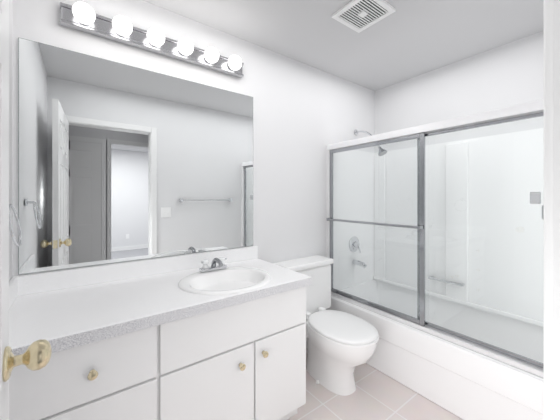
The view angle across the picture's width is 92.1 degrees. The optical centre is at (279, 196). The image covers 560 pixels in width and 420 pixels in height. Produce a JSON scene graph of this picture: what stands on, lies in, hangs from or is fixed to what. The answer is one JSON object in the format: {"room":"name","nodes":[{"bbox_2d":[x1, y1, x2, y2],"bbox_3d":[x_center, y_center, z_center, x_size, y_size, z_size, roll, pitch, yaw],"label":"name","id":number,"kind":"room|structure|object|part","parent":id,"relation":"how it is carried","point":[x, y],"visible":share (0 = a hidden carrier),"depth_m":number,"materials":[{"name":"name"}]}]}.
{"room":"bathroom","nodes":[
{"label":"bathroom","id":0,"kind":"room"},
{"bbox_2d":[9,0,12,280],"bbox_3d":[-0.755,0.080,0.504,0.115,2.440,1.755,0,0,-36],"label":"wall","id":1,"kind":"structure","parent":0,"point":[11,128],"depth_m":1.22,"materials":[{"name":"white paint"}]},
{"bbox_2d":[9,278,16,305],"bbox_3d":[-1.041,0.410,1.004,0.018,0.090,0.569,0,0,-36],"label":"backsplash","id":2,"kind":"structure","parent":1,"relation":"attached to","point":[13,282],"depth_m":1.16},
{"bbox_2d":[9,204,21,245],"bbox_3d":[-1.000,0.097,0.992,0.069,0.174,0.159,0,0,-36],"label":"towel ring","id":3,"kind":"object","parent":1,"relation":"attached to","point":[16,243],"visible":0.88,"depth_m":1.01,"materials":[{"name":"silver metal"}]},
{"bbox_2d":[0,0,51,419],"bbox_3d":[-0.370,0.282,0.318,0.113,2.015,0.768,0,0,-36],"label":"door","id":4,"kind":"structure","parent":1,"relation":"in","point":[4,192],"depth_m":0.57,"materials":[{"name":"white paint"}]},
{"bbox_3d":[-0.547,0.350,0.588,0.077,0.068,0.068,0,0,-36],"label":"door knob","id":5,"kind":"part","parent":4,"relation":"part of","materials":[{"name":"gold metal"}]},
{"bbox_2d":[13,0,374,347],"bbox_3d":[-0.140,0.080,2.123,3.030,2.440,0.115,0,0,-36],"label":"wall","id":6,"kind":"structure","parent":0,"point":[304,115],"depth_m":2.09,"materials":[{"name":"white paint"}]},
{"bbox_2d":[13,246,256,293],"bbox_3d":[-0.696,0.410,1.626,1.311,0.090,0.020,0,0,-36],"label":"backsplash","id":7,"kind":"structure","parent":6,"relation":"attached to","point":[54,280],"depth_m":1.47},
{"bbox_2d":[18,37,252,274],"bbox_3d":[-0.706,-0.190,1.627,1.260,1.100,0.005,0,0,-36],"label":"mirror","id":8,"kind":"object","parent":6,"relation":"attached to","point":[118,162],"visible":1,"depth_m":1.50,"materials":[{"name":"grey mirror"}]},
{"bbox_2d":[60,2,243,77],"bbox_3d":[-0.646,-0.900,1.587,1.010,0.096,0.142,0,0,-36],"label":"sconce","id":9,"kind":"object","parent":6,"relation":"attached to","point":[82,17],"visible":0.98,"depth_m":1.50,"materials":[{"name":"silver metal"}]},
{"bbox_3d":[-0.961,-0.900,1.324,0.094,0.094,0.094,0,0,-36],"label":"bulb","id":10,"kind":"part","parent":9,"relation":"part of","materials":[{"name":"white glass"}]},
{"bbox_3d":[-0.829,-0.900,1.422,0.094,0.094,0.094,0,0,-36],"label":"bulb","id":11,"kind":"part","parent":9,"relation":"part of","materials":[{"name":"white glass"}]},
{"bbox_3d":[-0.697,-0.900,1.519,0.094,0.094,0.094,0,0,-36],"label":"bulb","id":12,"kind":"part","parent":9,"relation":"part of","materials":[{"name":"white glass"}]},
{"bbox_3d":[-0.566,-0.900,1.617,0.094,0.094,0.094,0,0,-36],"label":"bulb","id":13,"kind":"part","parent":9,"relation":"part of","materials":[{"name":"white glass"}]},
{"bbox_3d":[-0.434,-0.900,1.714,0.094,0.094,0.094,0,0,-36],"label":"bulb","id":14,"kind":"part","parent":9,"relation":"part of","materials":[{"name":"white glass"}]},
{"bbox_3d":[-0.302,-0.900,1.812,0.094,0.094,0.094,0,0,-36],"label":"bulb","id":15,"kind":"part","parent":9,"relation":"part of","materials":[{"name":"white glass"}]},
{"bbox_2d":[354,129,386,155],"bbox_3d":[0.864,-0.529,2.581,0.082,0.301,0.339,0,0,-36],"label":"shower head","id":16,"kind":"object","parent":6,"relation":"attached to","point":[381,151],"visible":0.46,"depth_m":2.50},
{"bbox_3d":[0.846,-0.558,2.605,0.018,0.204,0.273,0,0,-36],"label":"arm","id":17,"kind":"part","parent":16,"relation":"part of"},
{"bbox_2d":[143,0,543,90],"bbox_3d":[0.382,-1.170,1.417,3.030,0.060,1.870,0,0,-36],"label":"ceiling","id":18,"kind":"structure","parent":0,"point":[407,39],"depth_m":1.85,"materials":[{"name":"white paint"}]},
{"bbox_2d":[332,0,395,32],"bbox_3d":[0.511,-1.130,1.662,0.270,0.016,0.270,0,0,-36],"label":"ceiling vent","id":19,"kind":"object","parent":18,"relation":"in","point":[358,16],"visible":1,"depth_m":1.66,"materials":[{"name":"white plastic"}]},
{"bbox_2d":[288,348,462,419],"bbox_3d":[0.416,1.325,1.371,2.800,0.050,1.755,0,0,-36],"label":"floor","id":20,"kind":"structure","parent":0,"point":[377,395],"depth_m":1.70,"materials":[{"name":"tile"}]},
{"bbox_2d":[9,282,311,419],"bbox_3d":[-0.527,0.901,1.386,1.299,0.797,0.607,0,0,-36],"label":"bathroom vanity","id":21,"kind":"object","parent":20,"relation":"on","point":[217,335],"depth_m":1.15,"materials":[{"name":"white wood"}]},
{"bbox_3d":[-0.688,0.835,0.938,0.480,0.220,0.018,0,0,-36],"label":"drawer","id":22,"kind":"part","parent":21,"relation":"part of","materials":[{"name":"white wood"}]},
{"bbox_3d":[-0.688,0.613,0.938,0.480,0.205,0.018,0,0,-36],"label":"drawer","id":23,"kind":"part","parent":21,"relation":"part of","materials":[{"name":"white wood"}]},
{"bbox_3d":[-0.649,0.615,0.936,0.031,0.031,0.030,0,0,-36],"label":"knob","id":24,"kind":"part","parent":21,"relation":"part of","materials":[{"name":"gold metal"}]},
{"bbox_2d":[9,258,311,355],"bbox_3d":[-0.524,0.478,1.393,1.311,0.047,0.599,0,0,-36],"label":"countertop","id":25,"kind":"structure","parent":21,"relation":"on","point":[72,314],"depth_m":1.12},
{"bbox_2d":[197,254,228,273],"bbox_3d":[-0.376,0.401,1.600,0.164,0.082,0.146,0,0,-36],"label":"faucet","id":26,"kind":"object","parent":25,"relation":"on","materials":[{"name":"silver metal"}]},
{"bbox_2d":[165,262,288,301],"bbox_3d":[-0.292,0.503,1.488,0.503,0.121,0.465,0,0,-36],"label":"sink","id":27,"kind":"object","parent":25,"relation":"in","point":[240,277],"depth_m":1.53,"materials":[{"name":"white ceramic"}]},
{"bbox_3d":[-0.309,0.953,1.218,0.436,0.455,0.018,0,0,-36],"label":"door","id":28,"kind":"part","parent":21,"relation":"part of","materials":[{"name":"white wood"}]},
{"bbox_3d":[-0.181,0.805,1.283,0.031,0.031,0.030,0,0,-36],"label":"knob","id":29,"kind":"part","parent":21,"relation":"part of","materials":[{"name":"gold metal"}]},
{"bbox_3d":[-0.076,0.790,1.360,0.031,0.031,0.030,0,0,-36],"label":"knob","id":30,"kind":"part","parent":21,"relation":"part of","materials":[{"name":"gold metal"}]},
{"bbox_3d":[0.009,0.953,1.453,0.336,0.455,0.018,0,0,-36],"label":"door","id":31,"kind":"part","parent":21,"relation":"part of","materials":[{"name":"white wood"}]},
{"bbox_2d":[273,255,378,395],"bbox_3d":[0.323,0.906,1.933,0.575,0.787,0.738,0,0,-36],"label":"toilet","id":32,"kind":"object","parent":20,"relation":"on","point":[341,345],"visible":0.67,"depth_m":1.84,"materials":[{"name":"white ceramic"}]},
{"bbox_3d":[0.192,0.740,2.179,0.470,0.370,0.181,0,0,-36],"label":"tank","id":33,"kind":"part","parent":32,"relation":"part of","materials":[{"name":"white ceramic"}]},
{"bbox_3d":[0.195,0.534,2.175,0.494,0.042,0.195,0,0,-36],"label":"tank lid","id":34,"kind":"part","parent":32,"relation":"part of","materials":[{"name":"white ceramic"}]},
{"bbox_3d":[0.403,1.106,1.893,0.374,0.388,0.560,0,0,-36],"label":"bowl","id":35,"kind":"part","parent":32,"relation":"part of","materials":[{"name":"white ceramic"}]},
{"bbox_3d":[0.425,0.903,1.863,0.384,0.015,0.504,0,0,-36],"label":"seat","id":36,"kind":"part","parent":32,"relation":"part of","materials":[{"name":"white plastic"}]},
{"bbox_3d":[0.424,0.882,1.865,0.378,0.024,0.497,0,0,-36],"label":"lid","id":37,"kind":"part","parent":32,"relation":"part of","materials":[{"name":"white plastic"}]},
{"bbox_2d":[326,99,543,419],"bbox_3d":[1.193,0.412,2.017,0.780,1.775,1.637,0,0,-36],"label":"bathtub","id":38,"kind":"object","parent":20,"relation":"on","point":[435,252],"visible":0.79,"depth_m":2.03,"materials":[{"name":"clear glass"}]},
{"bbox_3d":[0.705,-0.408,2.114,0.016,0.030,0.776,0,0,-36],"label":"door panel rail","id":39,"kind":"part","parent":38,"relation":"part of","materials":[{"name":"silver metal"}]},
{"bbox_3d":[0.705,0.835,2.114,0.016,0.030,0.776,0,0,-36],"label":"door panel rail","id":40,"kind":"part","parent":38,"relation":"part of","materials":[{"name":"silver metal"}]},
{"label":"door panel glass","id":41,"kind":"part","parent":38,"relation":"part of","materials":[{"name":"clear glass"}]},
{"label":"door panel glass","id":42,"kind":"part","parent":38,"relation":"part of","materials":[{"name":"clear glass"}]},
{"bbox_3d":[1.285,0.005,1.358,0.021,0.060,0.040,0,0,-36],"label":"door pull","id":43,"kind":"part","parent":38,"relation":"part of","materials":[{"name":"silver metal"}]},
{"bbox_2d":[375,31,543,152],"bbox_3d":[1.588,0.080,2.238,0.115,2.440,1.755,0,0,-36],"label":"wall","id":44,"kind":"structure","parent":0,"point":[507,75],"depth_m":2.20,"materials":[{"name":"white paint"}]},
{"bbox_3d":[1.272,0.080,0.984,1.885,2.440,0.115,0,0,-37],"label":"wall","id":45,"kind":"structure","parent":0,"visible":0},
{"bbox_2d":[542,205,543,219],"bbox_3d":[0.970,0.040,0.875,0.700,0.040,0.066,0,0,-36],"label":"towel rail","id":46,"kind":"object","parent":45,"relation":"attached to","point":[542,212],"visible":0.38,"depth_m":0.70,"materials":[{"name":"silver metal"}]},
{"bbox_2d":[544,0,559,419],"bbox_3d":[0.520,0.253,0.436,0.065,2.095,0.129,0,0,-36],"label":"door frame","id":47,"kind":"structure","parent":45,"relation":"attached to","point":[548,209],"depth_m":0.46,"materials":[{"name":"white paint"}]}
]}

